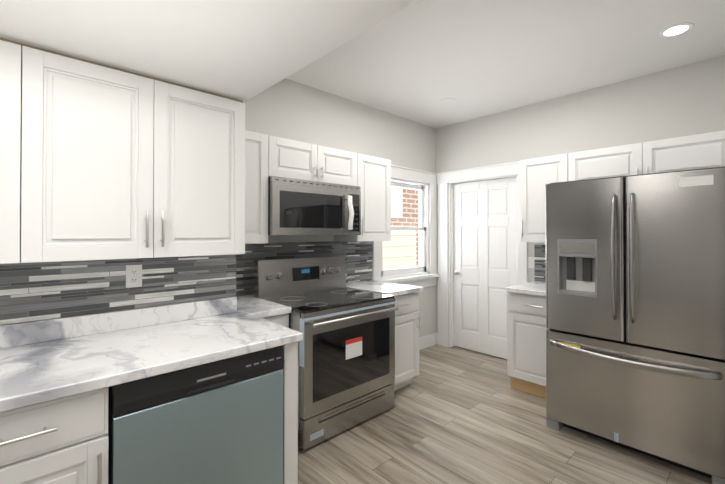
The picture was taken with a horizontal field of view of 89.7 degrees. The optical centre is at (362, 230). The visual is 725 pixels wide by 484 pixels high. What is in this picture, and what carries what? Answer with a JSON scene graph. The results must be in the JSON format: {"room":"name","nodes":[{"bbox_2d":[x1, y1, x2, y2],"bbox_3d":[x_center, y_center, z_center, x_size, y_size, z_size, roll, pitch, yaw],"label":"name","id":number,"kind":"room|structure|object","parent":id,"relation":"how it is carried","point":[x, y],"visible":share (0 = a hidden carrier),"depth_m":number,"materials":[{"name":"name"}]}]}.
{"room":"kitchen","nodes":[
{"label":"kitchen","id":0,"kind":"room"},
{"bbox_2d":[0,72,235,325],"bbox_3d":[-1.982,-0.051,1.667,2.590,2.950,0.703,0,-1,-43],"label":"wall","id":1,"kind":"structure","parent":0,"point":[93,313],"depth_m":1.75,"materials":[{"name":"grey paint"}]},
{"bbox_2d":[0,38,21,263],"bbox_3d":[-1.712,-0.299,1.170,0.899,0.839,0.374,0,-1,-43],"label":"upper cabinet","id":2,"kind":"object","parent":1,"relation":"attached to","point":[10,123],"visible":0.98,"depth_m":1.35,"materials":[{"name":"white paint"}]},
{"bbox_2d":[0,254,235,324],"bbox_3d":[-1.721,0.263,1.422,2.538,0.278,0.008,0,-1,-43],"label":"backsplash","id":3,"kind":"structure","parent":1,"relation":"attached to","point":[38,291],"depth_m":1.82,"materials":[{"name":"tile"}]},
{"bbox_2d":[126,265,141,287],"bbox_3d":[-1.193,0.236,1.905,0.072,0.116,0.009,0,-1,-43],"label":"duplex electrical outlet","id":4,"kind":"object","parent":3,"relation":"attached to","point":[133,275],"visible":1,"depth_m":1.90,"materials":[{"name":"white plastic"}]},
{"bbox_2d":[20,44,244,262],"bbox_3d":[-1.060,-0.295,1.782,0.888,0.839,0.374,0,-1,-43],"label":"upper cabinet","id":5,"kind":"object","parent":1,"relation":"attached to","point":[116,163],"visible":1,"depth_m":1.59,"materials":[{"name":"white paint"}]},
{"bbox_2d":[0,0,417,102],"bbox_3d":[-1.194,-1.128,0.771,2.500,0.810,3.100,0,-1,-43],"label":"ceiling soffit","id":6,"kind":"structure","parent":0,"point":[243,50],"depth_m":1.33,"materials":[{"name":"white paint"}]},
{"bbox_2d":[244,78,435,337],"bbox_3d":[-0.113,-0.035,3.803,3.060,2.950,0.150,0,-1,-43],"label":"wall","id":7,"kind":"structure","parent":0,"point":[290,109],"depth_m":3.62,"materials":[{"name":"grey paint"}]},
{"bbox_2d":[245,130,267,243],"bbox_3d":[-0.915,-0.308,2.674,0.333,0.800,0.379,0,-1,-43],"label":"upper cabinet","id":8,"kind":"object","parent":7,"relation":"attached to","point":[256,187],"visible":0.46,"depth_m":2.61,"materials":[{"name":"white paint"}]},
{"bbox_2d":[236,241,371,295],"bbox_3d":[-0.535,0.307,3.295,1.749,0.418,0.008,0,-1,-43],"label":"backsplash","id":9,"kind":"structure","parent":7,"relation":"attached to","point":[358,261],"depth_m":3.30,"materials":[{"name":"tile"}]},
{"bbox_2d":[268,135,356,185],"bbox_3d":[-0.471,-0.553,3.094,0.880,0.305,0.379,0,-1,-43],"label":"upper cabinet","id":10,"kind":"object","parent":7,"relation":"attached to","point":[290,158],"visible":0.81,"depth_m":2.94,"materials":[{"name":"white paint"}]},
{"bbox_2d":[268,176,360,235],"bbox_3d":[-0.441,-0.181,3.058,0.876,0.434,0.467,0,-1,-43],"label":"over-the-range microwave","id":11,"kind":"object","parent":10,"relation":"attached to","point":[297,207],"visible":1,"depth_m":2.88,"materials":[{"name":"grey metal"}]},
{"bbox_2d":[334,153,390,241],"bbox_3d":[0.014,-0.302,3.548,0.447,0.800,0.379,0,-1,-43],"label":"upper cabinet","id":12,"kind":"object","parent":7,"relation":"attached to","point":[373,178],"visible":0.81,"depth_m":3.44,"materials":[{"name":"white paint"}]},
{"bbox_2d":[372,165,438,287],"bbox_3d":[0.486,-0.024,4.321,1.173,1.435,0.214,0,-1,-43],"label":"double-hung window","id":13,"kind":"structure","parent":7,"relation":"in","point":[424,273],"depth_m":4.50,"materials":[{"name":"white paint"}]},
{"bbox_2d":[419,333,436,349],"bbox_3d":[0.520,1.371,4.269,1.175,0.145,0.022,0,-1,-43],"label":"baseboard","id":14,"kind":"structure","parent":7,"relation":"attached to","point":[426,341],"depth_m":4.53,"materials":[{"name":"white paint"}]},
{"bbox_2d":[298,344,711,483],"bbox_3d":[-0.046,1.485,1.830,5.650,0.120,3.100,0,-1,-43],"label":"floor","id":15,"kind":"structure","parent":0,"point":[456,415],"depth_m":2.43,"materials":[{"name":"grey wood"}]},
{"bbox_2d":[0,387,108,483],"bbox_3d":[-1.269,0.982,1.359,0.447,0.879,0.691,0,-1,-43],"label":"base cabinet","id":16,"kind":"object","parent":15,"relation":"on","point":[64,440],"visible":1,"depth_m":1.20,"materials":[{"name":"white paint"}]},
{"bbox_2d":[108,346,283,483],"bbox_3d":[-0.842,0.991,1.748,0.688,0.868,0.628,0,-1,-43],"label":"dishwasher","id":17,"kind":"object","parent":15,"relation":"on","point":[219,422],"visible":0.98,"depth_m":1.50,"materials":[{"name":"grey paint"}]},
{"bbox_2d":[261,314,288,327],"bbox_3d":[-0.804,0.991,2.570,0.299,0.879,0.669,0,-1,-43],"label":"base cabinet","id":18,"kind":"object","parent":15,"relation":"on","point":[282,320],"visible":0.04,"depth_m":2.42,"materials":[{"name":"white paint"}]},
{"bbox_2d":[236,295,291,317],"bbox_3d":[-0.821,0.530,2.565,0.335,0.040,0.658,0,-1,-43],"label":"countertop","id":19,"kind":"structure","parent":18,"relation":"on","point":[256,307],"depth_m":2.42,"materials":[{"name":"stone"}]},
{"bbox_2d":[282,342,297,483],"bbox_3d":[-0.575,0.987,2.038,0.078,0.879,0.652,0,-1,-43],"label":"cabinet end panel","id":20,"kind":"object","parent":15,"relation":"on","point":[290,420],"visible":0.06,"depth_m":1.80,"materials":[{"name":"white paint"}]},
{"bbox_2d":[254,256,398,449],"bbox_3d":[-0.267,0.831,2.865,0.876,1.205,0.750,0,-1,-43],"label":"electric range","id":21,"kind":"object","parent":15,"relation":"on","point":[346,362],"visible":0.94,"depth_m":2.67,"materials":[{"name":"silver metal"}]},
{"bbox_2d":[394,292,420,390],"bbox_3d":[0.137,0.998,3.430,0.476,0.879,0.704,0,-1,-43],"label":"base cabinet","id":22,"kind":"object","parent":15,"relation":"on","point":[407,323],"visible":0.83,"depth_m":3.25,"materials":[{"name":"white paint"}]},
{"bbox_2d":[346,280,422,295],"bbox_3d":[0.143,0.536,3.445,0.502,0.040,0.695,0,-1,-43],"label":"countertop","id":23,"kind":"structure","parent":22,"relation":"on","point":[394,289],"depth_m":3.33,"materials":[{"name":"stone"}]},
{"bbox_2d":[507,292,548,398],"bbox_3d":[1.711,0.997,3.367,0.669,0.879,0.492,0,-1,-43],"label":"base cabinet","id":24,"kind":"object","parent":15,"relation":"on","point":[526,342],"visible":0.46,"depth_m":3.22,"materials":[{"name":"white paint"}]},
{"bbox_2d":[506,281,545,295],"bbox_3d":[1.715,0.536,3.377,0.655,0.040,0.497,0,-1,-43],"label":"countertop","id":25,"kind":"structure","parent":24,"relation":"on","point":[537,288],"depth_m":3.28,"materials":[{"name":"stone"}]},
{"bbox_2d":[546,166,724,483],"bbox_3d":[1.938,0.537,2.576,0.907,1.787,0.966,0,-1,-43],"label":"refrigerator","id":26,"kind":"object","parent":15,"relation":"on","point":[635,312],"visible":1,"depth_m":2.25,"materials":[{"name":"grey metal"}]},
{"bbox_3d":[-1.920,0.977,0.747,1.331,0.879,0.691,0,-1,-43],"label":"base cabinet","id":27,"kind":"object","parent":15,"relation":"on","visible":0},
{"bbox_2d":[0,297,302,412],"bbox_3d":[-1.467,0.471,1.177,2.574,0.137,0.690,0,-1,-43],"label":"countertop","id":28,"kind":"structure","parent":27,"relation":"on","point":[42,361],"depth_m":1.59,"materials":[{"name":"stone"}]},
{"bbox_2d":[286,0,724,127],"bbox_3d":[0.865,-1.428,2.708,3.150,0.180,3.100,0,-1,-43],"label":"ceiling","id":29,"kind":"structure","parent":0,"point":[418,61],"depth_m":2.73,"materials":[{"name":"white paint"}]},
{"bbox_2d":[440,98,455,103],"bbox_3d":[0.872,-1.329,3.730,0.160,0.004,0.160,0,-1,-43],"label":"cover plate","id":30,"kind":"object","parent":29,"relation":"attached to","point":[447,100],"visible":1,"depth_m":3.72,"materials":[{"name":"white paint"}]},
{"bbox_2d":[659,23,693,37],"bbox_3d":[2.091,-1.338,2.433,0.176,0.006,0.176,0,-1,-43],"label":"recessed light","id":31,"kind":"object","parent":29,"relation":"in","point":[675,30],"visible":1,"depth_m":2.43,"materials":[{"name":"white paint"}]},
{"bbox_2d":[436,55,724,346],"bbox_3d":[1.976,-0.035,3.742,0.200,2.950,3.100,0,-1,-43],"label":"wall","id":32,"kind":"structure","parent":0,"point":[685,100],"depth_m":3.40,"materials":[{"name":"grey paint"}]},
{"bbox_2d":[436,161,527,346],"bbox_3d":[1.400,0.351,4.290,0.183,2.185,1.150,0,-1,-43],"label":"door frame","id":33,"kind":"structure","parent":32,"relation":"attached to","point":[496,171],"depth_m":4.54,"materials":[{"name":"white paint"}]},
{"bbox_2d":[453,177,515,358],"bbox_3d":[1.411,0.420,4.267,0.100,2.023,0.829,0,-1,-43],"label":"interior door","id":34,"kind":"structure","parent":32,"relation":"in","point":[484,244],"depth_m":4.27,"materials":[{"name":"white paint"}]},
{"bbox_2d":[528,257,533,267],"bbox_3d":[1.763,0.330,3.812,0.009,0.114,0.066,0,-1,-43],"label":"switch plate","id":35,"kind":"object","parent":32,"relation":"attached to","point":[530,262],"visible":1,"depth_m":3.81,"materials":[{"name":"white plastic"}]},
{"bbox_2d":[534,242,545,281],"bbox_3d":[1.967,0.315,3.597,0.008,0.408,0.524,0,-1,-43],"label":"backsplash","id":36,"kind":"structure","parent":32,"relation":"attached to","point":[539,261],"depth_m":3.74,"materials":[{"name":"tile"}]},
{"bbox_2d":[520,153,567,241],"bbox_3d":[1.792,-0.292,3.503,0.379,0.800,0.424,0,-1,-43],"label":"upper cabinet","id":37,"kind":"object","parent":32,"relation":"attached to","point":[537,175],"visible":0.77,"depth_m":3.44,"materials":[{"name":"white paint"}]},
{"bbox_2d":[568,130,724,180],"bbox_3d":[2.304,-0.531,2.960,0.379,0.330,1.062,0,-1,-43],"label":"upper cabinet","id":38,"kind":"object","parent":32,"relation":"attached to","point":[699,151],"visible":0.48,"depth_m":2.81,"materials":[{"name":"white paint"}]},
{"label":"outside","id":39,"kind":"structure","parent":0,"visible":0},
{"bbox_2d":[383,186,417,269],"bbox_3d":[0.133,-0.742,6.146,6.400,4.600,0.020,0,-1,-43],"label":"building","id":40,"kind":"structure","parent":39,"point":[398,193],"depth_m":6.70,"materials":[{"name":"brick"}]}
]}

